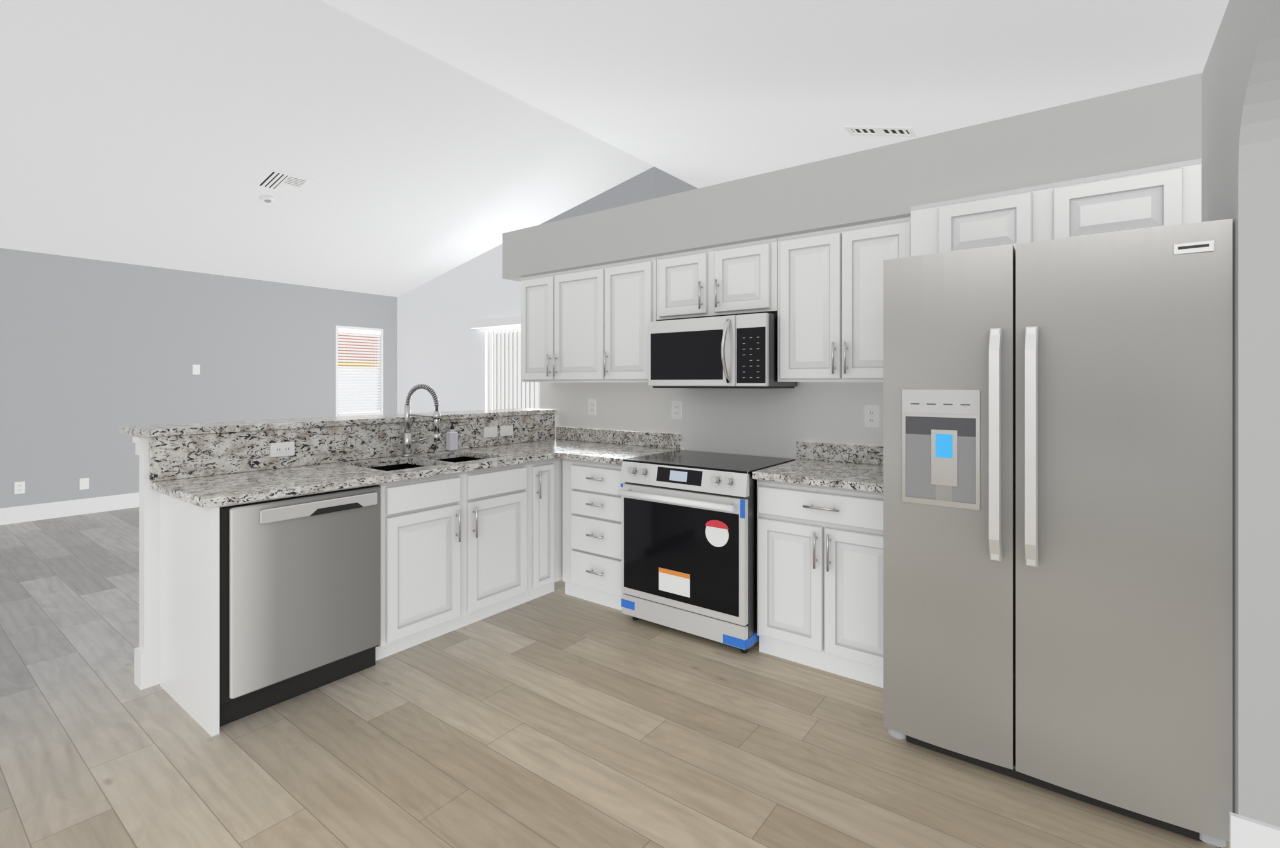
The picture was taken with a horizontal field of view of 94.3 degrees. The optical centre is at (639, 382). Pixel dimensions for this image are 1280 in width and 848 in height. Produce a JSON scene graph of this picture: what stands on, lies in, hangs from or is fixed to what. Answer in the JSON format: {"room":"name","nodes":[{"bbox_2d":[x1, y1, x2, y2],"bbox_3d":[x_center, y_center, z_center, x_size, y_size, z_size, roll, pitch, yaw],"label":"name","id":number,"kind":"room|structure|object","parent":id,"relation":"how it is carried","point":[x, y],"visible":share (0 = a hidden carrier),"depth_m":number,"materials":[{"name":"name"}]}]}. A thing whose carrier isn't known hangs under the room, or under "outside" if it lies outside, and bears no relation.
{"room":"kitchen","nodes":[
{"label":"kitchen","id":0,"kind":"room"},
{"bbox_2d":[132,435,159,689],"bbox_3d":[-1.494,0.807,3.710,0.108,1.126,2.588,0,0,37],"label":"half wall","id":1,"kind":"structure","parent":0,"point":[147,656],"depth_m":2.68,"materials":[{"name":"white paint"}]},
{"bbox_2d":[0,247,396,508],"bbox_3d":[-6.597,0.030,5.278,0.150,2.680,9.770,0,0,37],"label":"wall","id":2,"kind":"structure","parent":0,"point":[89,348],"depth_m":6.51,"materials":[{"name":"grey paint"}]},
{"bbox_2d":[14,481,24,493],"label":"outlet plates","id":3,"kind":"object","parent":2,"relation":"attached to","point":[19,487],"depth_m":5.82,"materials":[{"name":"white plastic"}]},
{"bbox_2d":[79,477,88,489],"label":"outlet plates","id":4,"kind":"object","parent":2,"relation":"attached to","point":[84,482],"depth_m":6.20,"materials":[{"name":"white plastic"}]},
{"bbox_2d":[192,364,199,374],"label":"outlet plates","id":5,"kind":"object","parent":2,"relation":"attached to","point":[195,367],"depth_m":6.98,"materials":[{"name":"white plastic"}]},
{"bbox_2d":[335,325,383,416],"bbox_3d":[-4.071,-0.165,8.589,0.140,1.270,0.700,0,0,37],"label":"window","id":6,"kind":"structure","parent":2,"relation":"in","point":[380,391],"depth_m":8.70,"materials":[{"name":"white plastic"}]},
{"bbox_2d":[338,327,381,413],"bbox_3d":[-4.059,-0.165,8.580,0.060,1.208,0.636,0,0,37],"label":"window blinds","id":7,"kind":"object","parent":6,"relation":"attached to","point":[346,331],"visible":1,"depth_m":8.57,"materials":[{"name":"white plastic"}]},
{"bbox_2d":[338,332,376,412],"bbox_3d":[-4.138,-0.165,8.640,0.010,1.270,0.700,0,0,37],"label":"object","id":8,"kind":"object","parent":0,"point":[342,362],"depth_m":8.65,"materials":[{"name":"white plastic"}]},
{"bbox_2d":[496,331,534,408],"bbox_3d":[-1.204,0.340,7.275,1.900,2.060,0.010,0,0,37],"label":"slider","id":9,"kind":"object","parent":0,"point":[517,332],"depth_m":7.59,"materials":[{"name":"white plastic"}]},
{"bbox_2d":[396,166,662,413],"bbox_3d":[-1.726,-0.455,7.630,4.800,3.650,0.150,0,0,37],"label":"wall","id":10,"kind":"structure","parent":0,"point":[437,348],"depth_m":8.08,"materials":[{"name":"white paint"}]},
{"bbox_2d":[468,315,521,328],"bbox_3d":[-1.325,-0.757,7.148,2.180,0.095,0.132,0,0,37],"label":"valance","id":11,"kind":"object","parent":10,"relation":"attached to","point":[474,324],"visible":0.44,"depth_m":7.43,"materials":[{"name":"white plastic"}]},
{"bbox_2d":[487,328,538,409],"bbox_3d":[-1.229,0.340,7.243,1.900,2.060,0.050,0,0,37],"label":"sliding window","id":12,"kind":"structure","parent":10,"relation":"in","point":[488,331],"depth_m":7.78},
{"bbox_2d":[480,326,539,409],"bbox_3d":[-1.286,0.334,7.108,1.930,2.032,0.045,0,0,37],"label":"vertical blinds","id":13,"kind":"object","parent":12,"relation":"attached to","point":[510,329],"visible":0.16,"depth_m":7.38,"materials":[{"name":"white plastic"}]},
{"bbox_2d":[0,0,1229,296],"bbox_3d":[-1.120,-1.725,2.860,11.908,1.170,12.500,0,0,37],"label":"ceiling","id":14,"kind":"structure","parent":0,"point":[143,132],"depth_m":3.99,"materials":[{"name":"white paint"}]},
{"bbox_2d":[258,194,276,203],"bbox_3d":[-3.464,-1.705,5.522,0.136,0.056,0.136,0,0,37],"label":"smoke detector","id":15,"kind":"object","parent":14,"relation":"attached to","point":[264,198],"visible":1,"depth_m":5.49,"materials":[{"name":"white plastic"}]},
{"bbox_2d":[253,168,316,196],"bbox_3d":[-3.179,-1.785,5.318,0.365,0.084,0.370,0,0,37],"label":"ceiling vent","id":16,"kind":"object","parent":14,"relation":"in","point":[274,180],"visible":1,"depth_m":5.31,"materials":[{"name":"white plastic"}]},
{"bbox_2d":[843,125,917,136],"bbox_3d":[1.435,-1.504,3.554,0.388,0.118,0.150,0,0,37],"label":"ceiling vent","id":17,"kind":"object","parent":14,"relation":"in","point":[874,130],"visible":1,"depth_m":3.54,"materials":[{"name":"white plastic"}]},
{"bbox_2d":[0,506,1229,847],"bbox_3d":[-1.160,1.400,2.890,12.008,0.060,12.500,0,0,37],"label":"floor","id":18,"kind":"structure","parent":0,"point":[556,718],"depth_m":2.19,"materials":[{"name":"brown wood"}]},
{"bbox_2d":[219,485,380,726],"bbox_3d":[-1.678,0.933,2.767,0.630,0.874,0.658,0,0,37],"label":"dishwasher","id":19,"kind":"object","parent":18,"relation":"on","point":[300,575],"visible":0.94,"depth_m":2.54,"materials":[{"name":"silver metal"}]},
{"bbox_2d":[160,456,562,736],"bbox_3d":[-1.143,0.925,3.487,0.674,0.889,2.518,0,0,37],"label":"base cabinet","id":20,"kind":"object","parent":18,"relation":"on","point":[459,549],"visible":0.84,"depth_m":3.05,"materials":[{"name":"white wood"}]},
{"bbox_2d":[118,408,883,508],"bbox_3d":[-0.505,0.345,2.965,3.095,0.270,2.585,0,0,37],"label":"countertop","id":21,"kind":"structure","parent":20,"relation":"on","point":[205,464],"depth_m":3.21,"materials":[{"name":"stone"}]},
{"bbox_2d":[270,441,294,456],"label":"outlet plates","id":22,"kind":"object","parent":21,"relation":"attached to","point":[287,448],"depth_m":3.09,"materials":[{"name":"white plastic"}]},
{"bbox_2d":[401,383,440,456],"bbox_3d":[-1.267,0.225,3.559,0.354,0.438,0.165,0,0,37],"label":"faucet","id":23,"kind":"object","parent":21,"relation":"on","point":[407,440],"visible":1,"depth_m":3.58,"materials":[{"name":"silver metal"}]},
{"bbox_2d":[368,456,481,471],"bbox_3d":[-1.210,0.588,3.429,0.442,0.214,0.782,0,0,37],"label":"sink","id":24,"kind":"object","parent":21,"relation":"in","point":[404,465],"visible":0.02,"depth_m":3.52,"materials":[{"name":"grey metal"}]},
{"bbox_2d":[446,421,458,450],"bbox_3d":[-1.225,0.349,3.878,0.066,0.191,0.060,0,0,37],"label":"soap bottle","id":25,"kind":"object","parent":21,"relation":"on","point":[452,436],"visible":1,"depth_m":3.86,"materials":[{"name":"white plastic"}]},
{"bbox_2d":[483,425,513,437],"label":"outlet plates","id":26,"kind":"object","parent":21,"relation":"attached to","point":[492,431],"depth_m":4.21,"materials":[{"name":"white plastic"}]},
{"bbox_2d":[562,458,624,609],"bbox_3d":[-0.117,0.925,3.883,0.556,0.889,0.650,0,0,37],"label":"base cabinet","id":27,"kind":"object","parent":18,"relation":"on","point":[592,501],"visible":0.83,"depth_m":3.66,"materials":[{"name":"white wood"}]},
{"bbox_2d":[618,449,795,653],"bbox_3d":[0.377,0.905,3.400,0.796,0.929,0.711,0,0,37],"label":"range","id":28,"kind":"object","parent":18,"relation":"on","point":[689,517],"visible":0.95,"depth_m":3.13,"materials":[{"name":"silver metal"}]},
{"bbox_2d":[756,479,883,687],"bbox_3d":[1.034,0.925,3.016,0.698,0.889,0.650,0,0,37],"label":"base cabinet","id":29,"kind":"object","parent":18,"relation":"on","point":[820,549],"visible":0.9,"depth_m":2.79,"materials":[{"name":"white wood"}]},
{"bbox_2d":[883,218,1232,847],"bbox_3d":[1.569,0.450,2.326,0.957,1.840,0.996,0,0,37],"label":"refrigerator","id":30,"kind":"object","parent":18,"relation":"on","point":[1057,413],"visible":1,"depth_m":1.92,"materials":[{"name":"grey metal"}]},
{"bbox_2d":[662,170,698,196],"bbox_3d":[0.919,-0.455,7.252,0.120,3.650,2.430,0,0,37],"label":"wall","id":31,"kind":"structure","parent":0,"point":[671,185],"depth_m":6.40,"materials":[{"name":"grey paint"}]},
{"bbox_2d":[540,381,883,459],"bbox_3d":[0.782,0.115,3.706,3.888,2.510,0.140,0,0,37],"label":"wall","id":32,"kind":"structure","parent":0,"point":[761,422],"depth_m":3.76,"materials":[{"name":"grey paint"}]},
{"bbox_2d":[588,399,595,414],"label":"outlet plates","id":33,"kind":"object","parent":32,"relation":"attached to","point":[591,402],"depth_m":4.47,"materials":[{"name":"white plastic"}]},
{"bbox_2d":[671,401,681,418],"label":"outlet plates","id":34,"kind":"object","parent":32,"relation":"attached to","point":[676,405],"depth_m":4.01,"materials":[{"name":"white plastic"}]},
{"bbox_2d":[520,158,1201,381],"bbox_3d":[0.627,-0.399,3.411,3.747,0.787,0.509,0,0,37],"label":"upper cabinet","id":35,"kind":"object","parent":32,"relation":"attached to","point":[824,289],"visible":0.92,"depth_m":3.12,"materials":[{"name":"white wood"}]},
{"bbox_2d":[648,312,797,388],"bbox_3d":[0.469,-0.171,3.545,0.786,0.406,0.481,0,0,37],"label":"microwave","id":36,"kind":"object","parent":35,"relation":"attached to","point":[739,350],"visible":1,"depth_m":3.36,"materials":[{"name":"silver metal"}]},
{"bbox_2d":[865,405,878,427],"label":"outlet plates","id":37,"kind":"object","parent":32,"relation":"attached to","point":[871,412],"depth_m":3.24,"materials":[{"name":"white plastic"}]},
{"bbox_2d":[502,73,1201,281],"bbox_3d":[0.619,-0.967,3.508,3.906,0.345,0.368,0,0,37],"label":"soffit","id":38,"kind":"structure","parent":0,"point":[1158,124],"depth_m":2.85,"materials":[{"name":"grey paint"}]},
{"bbox_2d":[1201,0,1279,826],"bbox_3d":[1.228,0.090,0.902,0.200,2.560,12.200,0,0,37],"label":"wall","id":39,"kind":"structure","parent":0,"point":[1240,167],"depth_m":1.65,"materials":[{"name":"grey paint"}]},
{"bbox_2d":[0,491,1279,847],"bbox_3d":[-2.875,1.290,2.692,8.908,0.160,9.120,0,0,37],"label":"baseboard","id":40,"kind":"structure","parent":39,"relation":"attached to","point":[1244,831],"depth_m":5.83,"materials":[{"name":"white wood"}]}
]}

